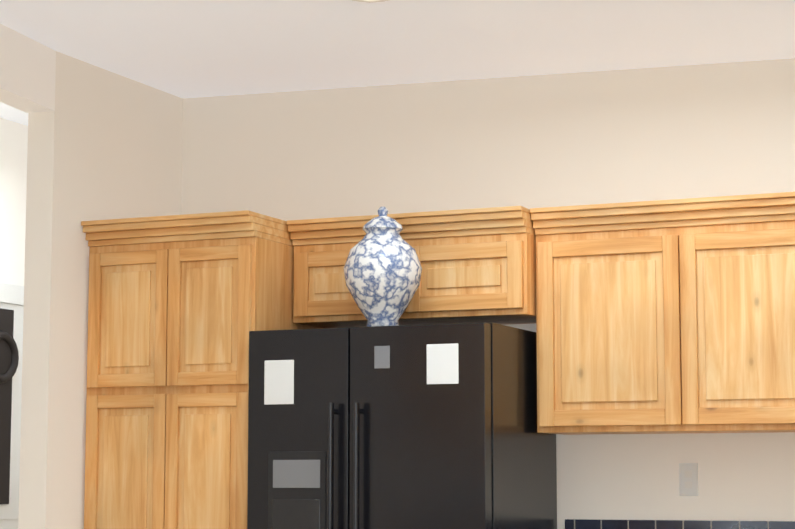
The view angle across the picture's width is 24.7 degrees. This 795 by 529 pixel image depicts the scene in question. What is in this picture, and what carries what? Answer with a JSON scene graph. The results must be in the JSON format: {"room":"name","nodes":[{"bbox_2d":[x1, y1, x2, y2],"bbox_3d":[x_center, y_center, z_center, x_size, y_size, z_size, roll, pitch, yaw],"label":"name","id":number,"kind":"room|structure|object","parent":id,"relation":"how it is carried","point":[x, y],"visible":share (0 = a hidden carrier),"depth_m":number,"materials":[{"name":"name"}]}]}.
{"room":"kitchen","nodes":[
{"label":"kitchen","id":0,"kind":"room"},
{"bbox_2d":[0,118,27,285],"bbox_3d":[-2.138,0.640,7.623,0.120,2.980,8.000,-3,-7,24],"label":"wall","id":1,"kind":"structure","parent":0,"point":[13,158],"depth_m":8.41,"materials":[{"name":"paint"}]},
{"bbox_2d":[0,308,18,503],"bbox_3d":[-1.791,0.637,8.185,0.035,0.880,0.240,-3,-7,24],"label":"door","id":2,"kind":"structure","parent":1,"relation":"in","point":[9,357],"depth_m":8.23,"materials":[{"name":"black"}]},
{"bbox_2d":[0,282,23,528],"bbox_3d":[-1.760,1.148,8.248,0.025,2.120,1.030,-3,-7,24],"label":"door frame","id":3,"kind":"structure","parent":1,"relation":"attached to","point":[11,296],"depth_m":8.31,"materials":[{"name":"white wood"}]},
{"bbox_2d":[18,51,182,528],"bbox_3d":[-1.143,0.600,7.282,0.120,2.980,1.070,-3,-7,24],"label":"wall","id":4,"kind":"structure","parent":0,"point":[103,144],"depth_m":6.95,"materials":[{"name":"paint"}]},
{"bbox_2d":[0,23,55,112],"bbox_3d":[-1.592,-0.858,6.109,0.120,0.360,1.738,-2,-7,15],"label":"header","id":5,"kind":"object","parent":4,"relation":"attached to","point":[27,73],"visible":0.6,"depth_m":6.71,"materials":[{"name":"paint"}]},
{"bbox_2d":[0,0,794,125],"bbox_3d":[-1.537,-1.106,4.925,8.500,0.371,12.800,-3,-7,24],"label":"ceiling","id":6,"kind":"structure","parent":0,"point":[193,48],"depth_m":6.57,"materials":[{"name":"paint"}]},
{"bbox_2d":[352,0,389,2],"bbox_3d":[-0.088,-0.887,5.919,0.194,0.024,0.194,-3,-7,24],"label":"recessed light","id":7,"kind":"object","parent":6,"relation":"in","point":[370,1],"visible":1,"depth_m":5.99,"materials":[{"name":"white"}]},
{"bbox_2d":[181,58,794,528],"bbox_3d":[1.241,0.538,6.757,4.670,2.980,0.120,-3,-7,24],"label":"wall","id":8,"kind":"structure","parent":0,"point":[639,134],"depth_m":7.06,"materials":[{"name":"paint"}]},
{"bbox_2d":[287,206,535,327],"bbox_3d":[0.103,0.027,7.000,0.960,0.392,0.460,-3,-7,24],"label":"upper cabinet","id":9,"kind":"object","parent":8,"relation":"attached to","point":[478,265],"visible":0.75,"depth_m":6.78,"materials":[{"name":"brown wood"}]},
{"bbox_2d":[530,192,794,434],"bbox_3d":[1.093,0.194,6.586,1.157,0.822,0.382,-3,-7,24],"label":"upper cabinet","id":10,"kind":"object","parent":8,"relation":"attached to","point":[673,316],"visible":1,"depth_m":6.48,"materials":[{"name":"brown wood"}]},
{"bbox_2d":[679,463,697,495],"bbox_3d":[1.078,0.796,6.728,0.070,0.120,0.008,-3,-7,24],"label":"electrical outlet","id":11,"kind":"object","parent":8,"relation":"attached to","point":[688,479],"visible":1,"depth_m":6.72,"materials":[{"name":"white plastic"}]},
{"bbox_3d":[-0.693,2.057,6.487,8.500,0.100,8.600,-3,-7,24],"label":"floor","id":12,"kind":"structure","parent":0,"visible":0},
{"bbox_2d":[81,210,320,528],"bbox_3d":[-0.737,0.960,7.096,0.733,2.222,0.760,-3,-7,24],"label":"pantry","id":13,"kind":"object","parent":12,"relation":"on","point":[180,307],"visible":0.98,"depth_m":6.85,"materials":[{"name":"brown wood"}]},
{"bbox_2d":[247,322,556,528],"bbox_3d":[0.018,1.126,6.686,0.930,1.755,0.807,-3,-7,24],"label":"fridge","id":14,"kind":"object","parent":12,"relation":"on","point":[431,426],"visible":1,"depth_m":6.43,"materials":[{"name":"black metal"}]},
{"bbox_2d":[343,207,421,326],"bbox_3d":[-0.054,0.011,6.667,0.290,0.450,0.290,-3,-7,24],"label":"vase","id":15,"kind":"object","parent":14,"relation":"on","point":[382,268],"visible":0.92,"depth_m":6.57,"materials":[{"name":"white ceramic"}]},
{"bbox_2d":[565,519,794,528],"bbox_3d":[1.024,1.443,6.325,1.122,1.080,0.642,-3,-7,24],"label":"tile backsplash","id":16,"kind":"structure","parent":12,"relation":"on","point":[627,524],"depth_m":6.72,"materials":[{"name":"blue tile"}]}
]}

